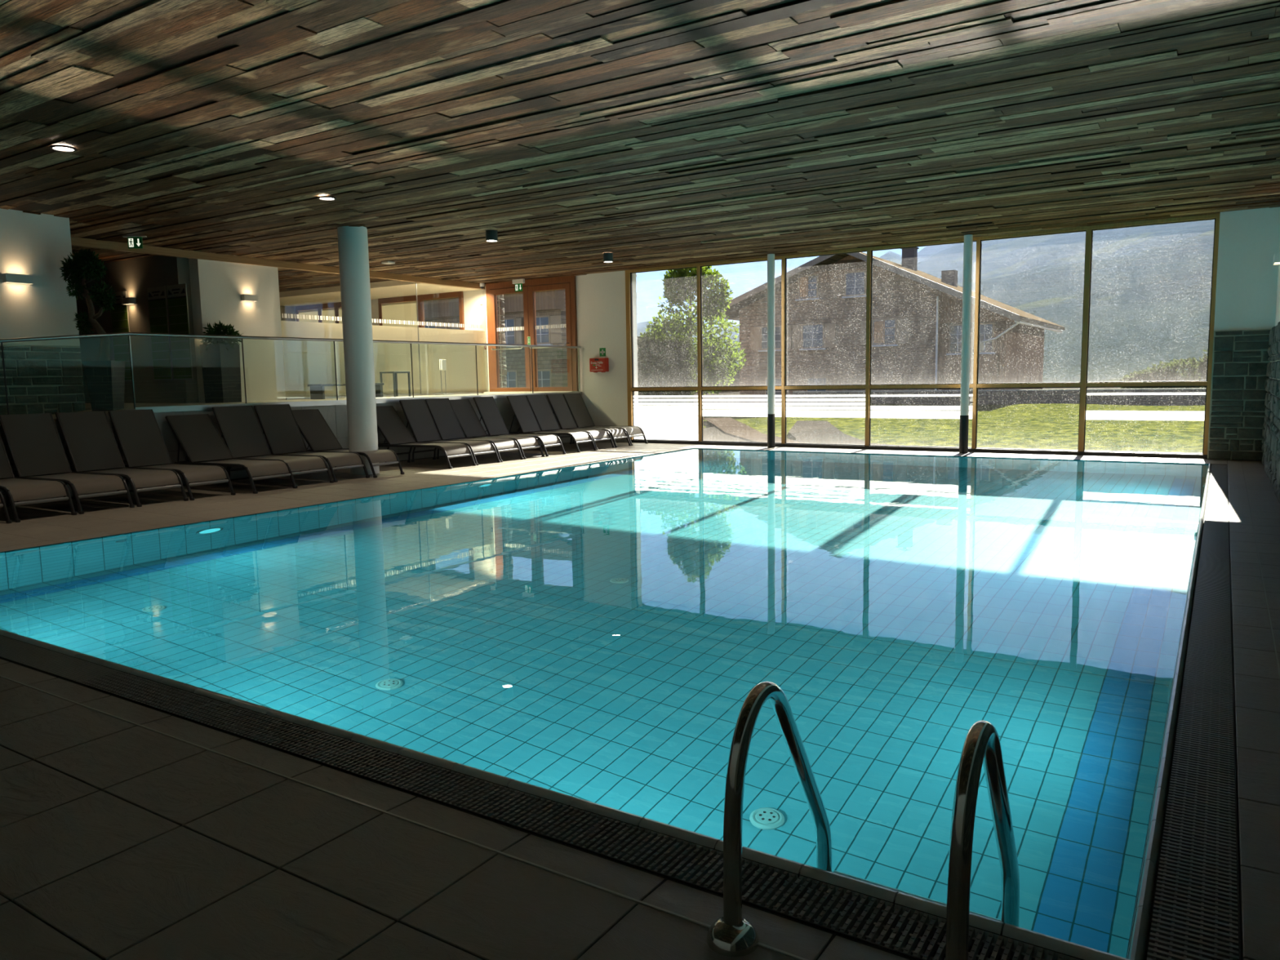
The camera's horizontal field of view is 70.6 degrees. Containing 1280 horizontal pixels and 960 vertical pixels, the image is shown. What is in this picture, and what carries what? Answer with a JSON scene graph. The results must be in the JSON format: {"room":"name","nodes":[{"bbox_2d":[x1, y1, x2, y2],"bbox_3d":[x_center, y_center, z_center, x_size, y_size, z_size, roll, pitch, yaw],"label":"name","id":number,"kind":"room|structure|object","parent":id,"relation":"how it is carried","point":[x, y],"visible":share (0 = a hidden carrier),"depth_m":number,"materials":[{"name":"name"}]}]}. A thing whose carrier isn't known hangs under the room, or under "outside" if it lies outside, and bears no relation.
{"room":"indoor swimming pool","nodes":[
{"label":"indoor swimming pool","id":0,"kind":"room"},
{"bbox_2d":[0,208,79,346],"bbox_3d":[-9.878,-2.081,7.926,0.550,1.630,9.000,3,8,33],"label":"wall","id":1,"kind":"structure","parent":0,"point":[35,245],"depth_m":11.16,"materials":[{"name":"paint"}]},
{"bbox_2d":[1,273,34,284],"bbox_3d":[-7.536,-2.437,10.953,0.100,0.104,0.300,3,8,33],"label":"wall lamp","id":2,"kind":"object","parent":1,"relation":"attached to","point":[6,277],"visible":1,"depth_m":10.92,"materials":[{"name":"silver metal"}]},
{"bbox_2d":[0,344,85,414],"bbox_3d":[-9.831,-0.361,8.108,0.591,1.830,9.000,3,8,33],"label":"stone wall","id":3,"kind":"structure","parent":0,"point":[40,379],"depth_m":11.25,"materials":[{"name":"stone"}]},
{"bbox_2d":[75,255,199,403],"bbox_3d":[-10.039,-2.623,16.404,6.400,2.440,0.200,3,8,33],"label":"wall","id":4,"kind":"structure","parent":0,"point":[134,276],"depth_m":15.22,"materials":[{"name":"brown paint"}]},
{"bbox_2d":[110,290,132,381],"bbox_3d":[-8.944,-2.469,15.584,0.540,1.520,0.017,3,8,33],"label":"wall panel","id":5,"kind":"object","parent":4,"relation":"attached to","point":[119,317],"visible":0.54,"depth_m":15.55,"materials":[{"name":"grey"}]},
{"bbox_2d":[84,398,185,403],"bbox_3d":[-10.098,-1.440,16.460,6.350,0.080,0.015,3,8,33],"label":"baseboard","id":6,"kind":"structure","parent":4,"relation":"attached to","point":[86,400],"depth_m":15.24,"materials":[{"name":"grey paint"}]},
{"bbox_2d":[146,285,172,380],"bbox_3d":[-7.939,-2.415,14.941,0.530,1.520,0.017,3,8,33],"label":"wall panel","id":7,"kind":"object","parent":4,"relation":"attached to","point":[157,296],"visible":0.95,"depth_m":14.93,"materials":[{"name":"grey"}]},
{"bbox_2d":[166,283,193,379],"bbox_3d":[-7.447,-2.388,14.626,0.540,1.520,0.017,3,8,33],"label":"wall panel","id":8,"kind":"object","parent":4,"relation":"attached to","point":[177,298],"visible":1,"depth_m":14.61,"materials":[{"name":"grey"}]},
{"bbox_2d":[0,392,537,428],"bbox_3d":[-8.040,-1.387,16.875,9.165,0.191,10.985,3,8,33],"label":"floor","id":9,"kind":"structure","parent":0,"point":[126,406],"depth_m":14.45,"materials":[{"name":"tile"}]},
{"bbox_2d":[59,248,124,410],"bbox_3d":[-6.867,-1.887,11.333,0.681,2.032,0.396,-1,6,0],"label":"potted plant","id":10,"kind":"object","parent":9,"relation":"on","point":[104,377],"visible":1,"depth_m":11.28,"materials":[{"name":"green plant"}]},
{"bbox_2d":[82,360,124,410],"bbox_3d":[-6.745,-1.189,11.422,0.352,0.620,0.320,-1,6,0],"label":"planter","id":11,"kind":"object","parent":10,"relation":"attached to","point":[105,380],"depth_m":11.30,"materials":[{"name":"grey paint"}]},
{"bbox_2d":[199,320,243,403],"bbox_3d":[-6.751,-1.919,14.623,0.630,1.325,0.704,1,7,21],"label":"potted shrub","id":12,"kind":"object","parent":9,"relation":"on","point":[220,358],"visible":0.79,"depth_m":14.45,"materials":[{"name":"green plant"}]},
{"bbox_2d":[200,343,241,403],"bbox_3d":[-6.754,-1.717,14.595,0.410,0.930,0.410,1,7,21],"label":"planter","id":13,"kind":"object","parent":12,"relation":"attached to","point":[220,362],"depth_m":14.44,"materials":[{"name":"grey paint"}]},
{"bbox_2d":[0,332,582,414],"bbox_3d":[-4.588,-1.565,14.021,0.051,1.232,11.995,3,8,34],"label":"glass balustrade","id":14,"kind":"object","parent":9,"relation":"attached to","point":[194,407],"visible":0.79,"depth_m":12.99,"materials":[{"name":"clear glass"}]},
{"bbox_2d":[307,382,383,399],"bbox_3d":[-5.409,-1.646,16.703,0.360,0.270,1.450,3,8,33],"label":"bench","id":15,"kind":"object","parent":9,"relation":"on","point":[317,391],"visible":0.62,"depth_m":16.17,"materials":[{"name":"grey plastic"}]},
{"bbox_2d":[379,371,410,396],"bbox_3d":[-4.772,-1.870,17.641,0.400,0.485,0.420,3,8,33],"label":"side table","id":16,"kind":"object","parent":9,"relation":"on","point":[394,373],"visible":0.8,"depth_m":17.58,"materials":[{"name":"grey plastic"}]},
{"bbox_2d":[435,359,453,395],"bbox_3d":[-4.072,-2.126,18.713,0.260,0.730,0.260,3,8,33],"label":"stand","id":17,"kind":"object","parent":9,"relation":"on","point":[442,366],"visible":0.98,"depth_m":18.66,"materials":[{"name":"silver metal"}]},
{"bbox_2d":[280,305,295,321],"bbox_3d":[-12.459,-2.333,18.777,0.200,3.460,12.390,3,8,33],"label":"wall","id":18,"kind":"structure","parent":0,"point":[283,309],"depth_m":23.55,"materials":[{"name":"grey paint"}]},
{"bbox_2d":[0,396,579,503],"bbox_3d":[-4.297,-0.747,14.533,0.012,0.970,10.989,3,8,34],"label":"platform","id":19,"kind":"object","parent":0,"point":[335,415],"visible":0.09,"depth_m":13.85,"materials":[{"name":"grey tile"}]},
{"bbox_2d":[188,257,487,402],"bbox_3d":[-5.367,-2.829,17.512,0.250,2.440,6.740,3,8,33],"label":"wall","id":20,"kind":"structure","parent":0,"point":[305,362],"depth_m":16.15,"materials":[{"name":"beige paint"}]},
{"bbox_2d":[240,293,257,302],"bbox_3d":[-6.590,-3.073,15.256,0.100,0.104,0.260,3,8,33],"label":"wall lamp","id":21,"kind":"object","parent":20,"relation":"attached to","point":[244,297],"visible":1,"depth_m":15.21,"materials":[{"name":"silver metal"}]},
{"bbox_2d":[71,237,484,289],"bbox_3d":[-6.549,-3.711,15.359,0.100,0.115,11.350,3,8,33],"label":"ceiling beam","id":22,"kind":"structure","parent":20,"relation":"attached to","point":[75,242],"depth_m":15.15,"materials":[{"name":"brown wood"}]},
{"bbox_2d":[282,268,483,393],"bbox_3d":[-4.862,-2.843,18.052,0.022,2.270,5.250,3,8,33],"label":"window","id":23,"kind":"structure","parent":20,"relation":"in","point":[285,314],"depth_m":18.41,"materials":[{"name":"glass"}]},
{"bbox_2d":[285,391,484,399],"bbox_3d":[-4.836,-1.704,18.188,0.060,0.035,5.270,3,8,33],"label":"baseboard","id":24,"kind":"structure","parent":20,"relation":"attached to","point":[416,394],"depth_m":18.24,"materials":[{"name":"silver metal"}]},
{"bbox_2d":[279,278,480,306],"bbox_3d":[-6.788,-4.379,21.178,6.570,0.150,1.830,3,8,33],"label":"ceiling","id":25,"kind":"structure","parent":0,"point":[393,288],"depth_m":20.52,"materials":[{"name":"beige paint"}]},
{"bbox_2d":[294,270,638,442],"bbox_3d":[-4.624,-2.743,21.197,10.740,3.460,0.200,3,8,33],"label":"wall","id":26,"kind":"structure","parent":0,"point":[601,307],"depth_m":18.61,"materials":[{"name":"paint"}]},
{"bbox_2d":[295,302,342,323],"bbox_3d":[-7.883,-3.557,23.084,2.550,1.870,0.120,3,8,33],"label":"window","id":27,"kind":"structure","parent":26,"relation":"in","point":[332,309],"depth_m":23.10,"materials":[{"name":"clear glass"}]},
{"bbox_2d":[298,309,318,322],"bbox_3d":[-8.566,-3.573,23.472,0.780,1.640,0.004,3,8,33],"label":"blind","id":28,"kind":"object","parent":27,"relation":"attached to","point":[303,312],"depth_m":23.38,"materials":[{"name":"fabric"}]},
{"bbox_2d":[321,307,335,323],"bbox_3d":[-7.906,-3.538,23.049,0.510,1.640,0.004,3,8,33],"label":"blind","id":29,"kind":"object","parent":27,"relation":"attached to","point":[328,312],"depth_m":22.97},
{"bbox_2d":[377,291,464,329],"bbox_3d":[-5.148,-3.408,21.334,2.750,1.870,0.120,3,8,33],"label":"window","id":30,"kind":"structure","parent":26,"relation":"in","point":[402,308],"depth_m":21.41,"materials":[{"name":"red wood"}]},
{"bbox_2d":[381,301,417,327],"bbox_3d":[-5.739,-3.420,21.663,1.200,1.640,0.004,3,8,33],"label":"blind","id":31,"kind":"object","parent":30,"relation":"attached to","point":[406,311],"depth_m":21.60,"materials":[{"name":"fabric"}]},
{"bbox_2d":[484,275,578,393],"bbox_3d":[-2.391,-3.092,19.476,2.440,2.420,0.310,3,8,33],"label":"door","id":32,"kind":"structure","parent":26,"relation":"in","point":[568,283],"depth_m":19.47,"materials":[{"name":"red wood"}]},
{"bbox_2d":[589,357,608,372],"bbox_3d":[-0.844,-2.359,18.593,0.400,0.293,0.145,3,8,33],"label":"box","id":33,"kind":"object","parent":26,"relation":"attached to","point":[596,365],"visible":1,"depth_m":18.53,"materials":[{"name":"red plastic"}]},
{"bbox_2d":[625,262,703,444],"bbox_3d":[0.471,-2.453,17.818,1.680,3.460,0.140,3,8,33],"label":"window","id":34,"kind":"structure","parent":26,"relation":"in","point":[660,424],"depth_m":17.93,"materials":[{"name":"glass"}]},
{"bbox_2d":[0,448,1208,553],"bbox_3d":[1.041,0.978,9.412,8.045,1.500,12.355,3,8,33],"label":"wall","id":35,"kind":"structure","parent":0,"point":[689,448],"depth_m":11.73,"materials":[{"name":"tile"}]},
{"bbox_2d":[0,448,1208,958],"bbox_3d":[1.031,0.246,9.316,8.065,0.001,12.375,3,8,33],"label":"pool water","id":36,"kind":"object","parent":35,"relation":"in","point":[602,633],"visible":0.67,"depth_m":4.69,"materials":[{"name":"liquid"}]},
{"bbox_2d":[0,465,1208,959],"bbox_3d":[0.522,0.290,9.629,9.275,0.156,12.411,3,8,33],"label":"trim","id":37,"kind":"structure","parent":35,"relation":"attached to","point":[798,874],"depth_m":2.53,"materials":[{"name":"black"}]},
{"bbox_2d":[0,462,1211,959],"bbox_3d":[0.625,0.289,9.557,9.032,0.170,12.415,3,8,33],"label":"pool overflow grate","id":38,"kind":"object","parent":35,"relation":"on","point":[1140,932],"depth_m":2.63,"materials":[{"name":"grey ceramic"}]},
{"bbox_2d":[0,467,1240,959],"bbox_3d":[0.477,0.283,9.508,9.590,0.119,12.580,3,8,33],"label":"trim","id":39,"kind":"structure","parent":35,"relation":"attached to","point":[155,708],"depth_m":2.66,"materials":[{"name":"black"}]},
{"bbox_2d":[0,442,1243,959],"bbox_3d":[-1.628,0.472,8.528,12.920,0.194,18.390,3,8,33],"label":"trim","id":40,"kind":"structure","parent":35,"relation":"attached to","point":[665,879],"depth_m":2.58,"materials":[{"name":"black"}]},
{"bbox_2d":[0,460,1279,959],"bbox_3d":[-0.425,0.143,10.379,12.920,0.012,13.330,3,8,33],"label":"trim","id":41,"kind":"structure","parent":35,"relation":"attached to","point":[637,901],"depth_m":2.73,"materials":[{"name":"grey plastic"}]},
{"bbox_2d":[0,0,1279,292],"bbox_3d":[-5.533,-3.265,10.603,22.164,0.045,18.407,3,8,33],"label":"ceiling","id":42,"kind":"structure","parent":0,"point":[645,133],"depth_m":7.63,"materials":[{"name":"brown wood"}]},
{"bbox_2d":[49,144,77,151],"bbox_3d":[-5.152,-2.962,8.078,0.210,0.014,0.210,3,8,33],"label":"recessed light","id":43,"kind":"object","parent":42,"relation":"in","point":[55,147],"visible":1,"depth_m":8.06,"materials":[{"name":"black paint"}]},
{"bbox_2d":[122,235,146,248],"bbox_3d":[-7.192,-3.385,12.877,0.320,0.172,0.050,-1,6,-2],"label":"exit sign","id":44,"kind":"object","parent":42,"relation":"hanging from","point":[134,242],"visible":1,"depth_m":12.87,"materials":[{"name":"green plastic"}]},
{"bbox_2d":[485,229,497,241],"bbox_3d":[-2.127,-3.502,12.963,0.170,0.150,0.170,3,8,33],"label":"light","id":45,"kind":"object","parent":42,"relation":"attached to","point":[491,235],"visible":1,"depth_m":12.89,"materials":[{"name":"grey plastic"}]},
{"bbox_2d":[511,278,524,291],"bbox_3d":[-2.582,-4.144,19.236,0.300,0.250,0.060,3,8,33],"label":"exit sign","id":46,"kind":"object","parent":42,"relation":"hanging from","point":[518,282],"visible":1,"depth_m":19.22,"materials":[{"name":"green plastic"}]},
{"bbox_2d":[0,441,1279,959],"bbox_3d":[-1.629,0.383,8.518,12.915,0.026,18.385,3,8,33],"label":"floor","id":47,"kind":"structure","parent":0,"point":[120,879],"depth_m":2.57,"materials":[{"name":"tile"}]},
{"bbox_2d":[0,490,12,523],"bbox_3d":[-6.975,-0.088,8.941,1.695,1.017,0.575,3,8,33],"label":"sun lounger","id":48,"kind":"object","parent":47,"relation":"on","point":[3,505],"visible":1,"depth_m":8.78,"materials":[{"name":"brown metal"}]},
{"bbox_2d":[0,435,76,522],"bbox_3d":[-6.645,-0.149,9.433,1.695,1.017,0.565,3,8,33],"label":"sun lounger","id":49,"kind":"object","parent":47,"relation":"on","point":[16,489],"visible":0.98,"depth_m":9.19,"materials":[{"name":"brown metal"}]},
{"bbox_2d":[0,413,134,514],"bbox_3d":[-6.327,-0.210,9.926,1.695,1.017,0.565,3,8,33],"label":"sun lounger","id":50,"kind":"object","parent":47,"relation":"on","point":[33,442],"visible":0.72,"depth_m":10.13,"materials":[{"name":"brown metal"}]},
{"bbox_2d":[55,410,188,506],"bbox_3d":[-5.997,-0.271,10.417,1.695,1.017,0.575,3,8,33],"label":"sun lounger","id":51,"kind":"object","parent":47,"relation":"on","point":[91,445],"visible":0.77,"depth_m":10.62,"materials":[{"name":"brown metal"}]},
{"bbox_2d":[108,408,235,500],"bbox_3d":[-5.667,-0.330,10.891,1.695,1.017,0.555,3,8,33],"label":"sun lounger","id":52,"kind":"object","parent":47,"relation":"on","point":[141,442],"visible":0.76,"depth_m":11.10,"materials":[{"name":"grey metal"}]},
{"bbox_2d":[164,413,297,493],"bbox_3d":[-5.214,-0.358,11.486,1.817,0.924,0.606,3,8,33],"label":"sun lounger","id":53,"kind":"object","parent":47,"relation":"on","point":[197,435],"visible":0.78,"depth_m":11.66,"materials":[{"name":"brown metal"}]},
{"bbox_2d":[212,405,333,487],"bbox_3d":[-4.899,-0.469,12.005,1.695,1.017,0.616,3,8,33],"label":"sun lounger","id":54,"kind":"object","parent":47,"relation":"on","point":[240,428],"visible":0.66,"depth_m":12.22,"materials":[{"name":"fabric"}]},
{"bbox_2d":[253,404,369,482],"bbox_3d":[-4.578,-0.534,12.538,1.695,1.017,0.585,3,8,33],"label":"sun lounger","id":55,"kind":"object","parent":47,"relation":"on","point":[280,428],"visible":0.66,"depth_m":12.74,"materials":[{"name":"fabric"}]},
{"bbox_2d":[291,408,404,478],"bbox_3d":[-4.250,-0.547,13.014,1.817,0.924,0.534,3,8,33],"label":"sun lounger","id":56,"kind":"object","parent":47,"relation":"on","point":[312,424],"visible":0.7,"depth_m":13.23,"materials":[{"name":"fabric"}]},
{"bbox_2d":[337,226,379,475],"bbox_3d":[-3.984,-1.806,12.805,0.400,3.450,0.400,3,8,33],"label":"column","id":57,"kind":"structure","parent":47,"relation":"on","point":[353,242],"depth_m":12.64,"materials":[{"name":"white paint"}]},
{"bbox_2d":[376,405,476,468],"bbox_3d":[-3.441,-0.685,14.119,1.817,0.924,0.565,3,8,33],"label":"sun lounger","id":58,"kind":"object","parent":47,"relation":"on","point":[389,424],"visible":0.81,"depth_m":14.29,"materials":[{"name":"fabric"}]},
{"bbox_2d":[399,399,500,465],"bbox_3d":[-3.088,-0.788,14.566,1.695,1.017,0.555,3,8,33],"label":"sun lounger","id":59,"kind":"object","parent":47,"relation":"on","point":[422,425],"visible":0.9,"depth_m":14.78,"materials":[{"name":"fabric"}]},
{"bbox_2d":[424,398,524,462],"bbox_3d":[-2.786,-0.848,15.052,1.695,1.017,0.565,3,8,33],"label":"sun lounger","id":60,"kind":"object","parent":47,"relation":"on","point":[442,411],"visible":0.86,"depth_m":15.25,"materials":[{"name":"fabric"}]},
{"bbox_2d":[449,399,544,458],"bbox_3d":[-2.490,-0.890,15.532,1.718,0.983,0.534,3,8,33],"label":"sun lounger","id":61,"kind":"object","parent":47,"relation":"on","point":[471,426],"visible":0.77,"depth_m":15.76,"materials":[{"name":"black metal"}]},
{"bbox_2d":[472,396,565,456],"bbox_3d":[-2.152,-0.961,15.958,1.695,1.017,0.524,3,8,33],"label":"sun lounger","id":62,"kind":"object","parent":47,"relation":"on","point":[487,408],"visible":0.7,"depth_m":16.17,"materials":[{"name":"fabric"}]},
{"bbox_2d":[0,635,1075,959],"bbox_3d":[-2.884,0.874,4.361,9.332,0.030,0.177,3,8,33],"label":"grate","id":63,"kind":"object","parent":47,"relation":"in","point":[808,901],"visible":0.97,"depth_m":2.66,"materials":[{"name":"grey plastic"}]},
{"bbox_2d":[506,395,596,452],"bbox_3d":[-1.658,-1.054,16.704,1.695,1.017,0.545,3,8,33],"label":"sun lounger","id":64,"kind":"object","parent":47,"relation":"on","point":[520,406],"visible":0.79,"depth_m":16.89,"materials":[{"name":"fabric"}]},
{"bbox_2d":[525,394,614,449],"bbox_3d":[-1.351,-1.114,17.198,1.695,1.017,0.596,3,8,33],"label":"sun lounger","id":65,"kind":"object","parent":47,"relation":"on","point":[542,411],"visible":0.7,"depth_m":17.40,"materials":[{"name":"fabric"}]},
{"bbox_2d":[546,393,631,447],"bbox_3d":[-1.026,-1.173,17.664,1.695,1.017,0.514,3,8,33],"label":"sun lounger","id":66,"kind":"object","parent":47,"relation":"on","point":[557,402],"visible":0.73,"depth_m":17.87,"materials":[{"name":"fabric"}]},
{"bbox_2d":[562,393,648,445],"bbox_3d":[-0.721,-1.233,18.153,1.695,1.017,0.596,3,8,33],"label":"sun lounger","id":67,"kind":"object","parent":47,"relation":"on","point":[575,403],"visible":0.8,"depth_m":18.35,"materials":[{"name":"grey metal"}]},
{"bbox_2d":[698,255,785,446],"bbox_3d":[1.910,-2.375,16.897,1.740,3.460,0.140,3,8,33],"label":"window","id":68,"kind":"structure","parent":47,"relation":"on","point":[780,411],"depth_m":16.95,"materials":[{"name":"gold wood"}]},
{"bbox_2d":[767,253,774,448],"bbox_3d":[2.357,-2.299,16.246,0.136,3.440,0.136,3,8,33],"label":"column","id":69,"kind":"structure","parent":47,"relation":"on","point":[771,257],"depth_m":16.19,"materials":[{"name":"white paint"}]},
{"bbox_2d":[783,247,871,448],"bbox_3d":[3.307,-2.299,16.003,1.580,3.460,0.140,3,8,33],"label":"window","id":70,"kind":"structure","parent":47,"relation":"on","point":[790,411],"depth_m":15.95,"materials":[{"name":"glass"}]},
{"bbox_2d":[706,681,1019,959],"bbox_3d":[0.578,1.385,2.216,0.618,1.812,0.670,3,8,33],"label":"pool ladder","id":71,"kind":"object","parent":47,"relation":"attached to","point":[731,935],"visible":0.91,"depth_m":2.04,"materials":[{"name":"silver metal"}]},
{"bbox_2d":[867,236,980,452],"bbox_3d":[4.720,-2.222,15.099,1.780,3.460,0.140,3,8,33],"label":"window","id":72,"kind":"structure","parent":47,"relation":"on","point":[873,414],"depth_m":15.09,"materials":[{"name":"brown wood"}]},
{"bbox_2d":[959,234,973,453],"bbox_3d":[5.201,-2.145,14.427,0.136,3.440,0.136,3,8,33],"label":"column","id":73,"kind":"structure","parent":47,"relation":"on","point":[968,239],"depth_m":14.38,"materials":[{"name":"white paint"}]},
{"bbox_2d":[974,226,1092,455],"bbox_3d":[6.142,-2.145,14.189,1.600,3.460,0.140,3,8,33],"label":"window","id":74,"kind":"structure","parent":47,"relation":"on","point":[1082,384],"depth_m":13.91,"materials":[{"name":"brown wood"}]},
{"bbox_2d":[1146,464,1239,959],"bbox_3d":[4.432,0.449,6.963,0.171,0.018,12.574,3,8,33],"label":"grate","id":75,"kind":"object","parent":47,"relation":"in","point":[1195,910],"visible":0.98,"depth_m":2.78,"materials":[{"name":"grey plastic"}]},
{"bbox_2d":[1207,328,1271,461],"bbox_3d":[8.513,-1.186,12.673,0.870,1.810,0.369,3,8,33],"label":"stone wall","id":76,"kind":"structure","parent":0,"point":[1240,357],"depth_m":12.59,"materials":[{"name":"stone"}]},
{"bbox_2d":[1083,213,1220,458],"bbox_3d":[7.499,-2.071,13.321,1.625,3.460,0.140,3,8,33],"label":"window","id":77,"kind":"structure","parent":76,"relation":"in","point":[1089,415],"depth_m":13.23,"materials":[{"name":"gold wood"}]},
{"bbox_2d":[1213,206,1279,331],"bbox_3d":[8.502,-2.908,12.509,0.870,1.650,0.300,3,8,33],"label":"wall","id":78,"kind":"structure","parent":0,"point":[1249,240],"depth_m":12.43,"materials":[{"name":"paint"}]},
{"bbox_2d":[1261,321,1279,503],"bbox_3d":[3.836,-0.213,4.790,0.362,1.800,18.190,3,8,33],"label":"stone wall","id":79,"kind":"structure","parent":0,"point":[1270,448],"depth_m":10.35,"materials":[{"name":"stone"}]},
{"bbox_2d":[1275,245,1279,326],"bbox_3d":[3.899,-1.940,4.656,0.270,1.660,18.390,3,8,33],"label":"wall","id":80,"kind":"structure","parent":0,"point":[1277,301],"depth_m":11.90,"materials":[{"name":"paint"}]},
{"label":"outside","id":81,"kind":"structure","parent":0,"visible":0},
{"bbox_2d":[703,417,805,443],"bbox_3d":[2.593,-1.320,22.632,7.130,0.001,9.720,3,8,33],"label":"path","id":82,"kind":"structure","parent":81,"point":[728,424],"depth_m":21.31,"materials":[{"name":"concrete"}]},
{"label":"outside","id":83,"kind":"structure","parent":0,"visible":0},
{"bbox_2d":[693,229,1213,386],"bbox_3d":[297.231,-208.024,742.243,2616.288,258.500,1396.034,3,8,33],"label":"hillside","id":84,"kind":"structure","parent":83,"point":[1148,308],"depth_m":788.50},
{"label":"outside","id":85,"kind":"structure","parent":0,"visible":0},
{"bbox_2d":[693,403,1204,453],"bbox_3d":[1.450,-2.093,29.945,90.000,0.202,20.980,3,8,33],"label":"lawn","id":86,"kind":"structure","parent":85,"point":[1050,426],"depth_m":21.73,"materials":[{"name":"plant"}]},
{"bbox_2d":[423,288,567,387],"bbox_3d":[-7.645,-6.379,41.091,14.300,7.350,6.300,3,8,33],"label":"window glass","id":87,"kind":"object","parent":86,"relation":"on","point":[550,305],"visible":0.23,"depth_m":36.59,"materials":[{"name":"glass"}]},
{"bbox_2d":[515,317,524,344],"bbox_3d":[-4.874,-6.104,37.088,0.520,1.080,0.050,3,8,33],"label":"shutter","id":88,"kind":"object","parent":87,"relation":"hanging from","point":[520,340],"depth_m":37.09,"materials":[{"name":"brown wood"}]},
{"bbox_2d":[550,315,561,342],"bbox_3d":[-3.359,-6.022,36.118,0.520,1.080,0.050,3,8,33],"label":"shutter","id":89,"kind":"object","parent":87,"relation":"hanging from","point":[555,333],"depth_m":36.09,"materials":[{"name":"brown wood"}]},
{"bbox_2d":[497,294,506,387],"bbox_3d":[-3.386,-2.649,20.704,0.764,3.540,0.205,3,8,33],"label":"stone pier","id":90,"kind":"structure","parent":86,"relation":"on","point":[500,304],"depth_m":20.46,"materials":[{"name":"stone"}]},
{"bbox_2d":[636,332,695,416],"bbox_3d":[-0.106,-2.922,26.003,3.300,2.586,1.434,3,8,33],"label":"clipped hedge","id":91,"kind":"object","parent":86,"relation":"on","point":[663,361],"visible":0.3,"depth_m":25.05,"materials":[{"name":"green plant"}]},
{"bbox_2d":[640,266,746,416],"bbox_3d":[1.505,-4.860,29.514,4.074,5.608,2.122,2,7,28],"label":"tree","id":92,"kind":"object","parent":86,"relation":"on","point":[682,281],"visible":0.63,"depth_m":28.97,"materials":[{"name":"green plant"}]},
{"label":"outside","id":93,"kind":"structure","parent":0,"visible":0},
{"bbox_2d":[636,219,1214,344],"bbox_3d":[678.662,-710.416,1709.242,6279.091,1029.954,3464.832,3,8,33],"label":"sky","id":94,"kind":"structure","parent":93,"point":[1000,258],"depth_m":1852.65,"materials":[{"name":"white"}]},
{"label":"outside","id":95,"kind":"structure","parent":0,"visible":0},
{"bbox_2d":[703,420,900,445],"bbox_3d":[2.705,-1.061,20.553,5.269,0.005,11.074,-1,6,0],"label":"path","id":96,"kind":"structure","parent":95,"point":[822,432],"depth_m":19.76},
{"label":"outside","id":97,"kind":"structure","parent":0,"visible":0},
{"bbox_2d":[694,386,1201,402],"bbox_3d":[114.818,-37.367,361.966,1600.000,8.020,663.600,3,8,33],"label":"road","id":98,"kind":"structure","parent":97,"point":[733,393],"depth_m":157.13,"materials":[{"name":"asphalt"}]},
{"bbox_2d":[696,247,1064,402],"bbox_3d":[11.787,-7.741,45.202,15.650,8.460,12.160,3,8,33],"label":"farmhouse","id":99,"kind":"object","parent":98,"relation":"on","point":[917,315],"visible":0.74,"depth_m":40.68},
{"bbox_2d":[750,326,760,350],"bbox_3d":[5.551,-6.798,43.430,0.520,1.080,0.050,3,8,33],"label":"shutter","id":100,"kind":"object","parent":99,"relation":"hanging from","point":[755,331],"depth_m":43.41,"materials":[{"name":"brown wood"}]},
{"bbox_2d":[786,324,792,348],"bbox_3d":[6.940,-6.723,42.542,0.520,1.080,0.050,3,8,33],"label":"shutter","id":101,"kind":"object","parent":99,"relation":"hanging from","point":[789,327],"depth_m":42.46,"materials":[{"name":"brown wood"}]},
{"bbox_2d":[791,324,801,348],"bbox_3d":[7.318,-6.702,42.300,0.520,1.080,0.050,3,8,33],"label":"shutter","id":102,"kind":"object","parent":99,"relation":"hanging from","point":[796,330],"depth_m":42.27,"materials":[{"name":"brown wood"}]},
{"bbox_2d":[799,276,807,297],"bbox_3d":[7.553,-8.927,41.823,0.365,0.910,0.002,3,8,33],"label":"shutter","id":103,"kind":"object","parent":99,"relation":"hanging from","point":[802,280],"depth_m":41.82,"materials":[{"name":"brown wood"}]},
{"bbox_2d":[824,323,835,347],"bbox_3d":[8.707,-6.627,41.411,0.520,1.080,0.050,3,8,33],"label":"shutter","id":104,"kind":"object","parent":99,"relation":"hanging from","point":[829,328],"depth_m":41.38,"materials":[{"name":"brown wood"}]},
{"bbox_2d":[860,320,872,345],"bbox_3d":[10.136,-6.599,40.490,0.520,1.080,0.050,3,8,33],"label":"shutter","id":105,"kind":"object","parent":99,"relation":"hanging from","point":[863,322],"depth_m":40.53,"materials":[{"name":"brown wood"}]},
{"bbox_2d":[874,320,883,342],"bbox_3d":[10.600,-6.568,40.144,0.415,0.960,0.002,3,8,33],"label":"shutter","id":106,"kind":"object","parent":99,"relation":"hanging from","point":[878,325],"depth_m":40.14,"materials":[{"name":"brown wood"}]},
{"bbox_2d":[897,318,909,343],"bbox_3d":[11.524,-6.523,39.602,0.520,1.080,0.050,3,8,33],"label":"shutter","id":107,"kind":"object","parent":99,"relation":"hanging from","point":[903,324],"depth_m":39.57,"materials":[{"name":"grey wood"}]},
{"bbox_2d":[792,387,1205,405],"bbox_3d":[19.491,-2.848,32.073,30.000,0.800,0.581,3,8,33],"label":"wall","id":108,"kind":"structure","parent":98,"relation":"on","point":[988,397],"depth_m":34.72,"materials":[{"name":"stone"}]},
{"bbox_2d":[1120,349,1208,388],"bbox_3d":[38.932,-7.794,63.716,9.206,4.077,3.679,3,8,33],"label":"bush","id":109,"kind":"object","parent":98,"relation":"on","point":[1162,373],"visible":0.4,"depth_m":63.83,"materials":[{"name":"green plant"}]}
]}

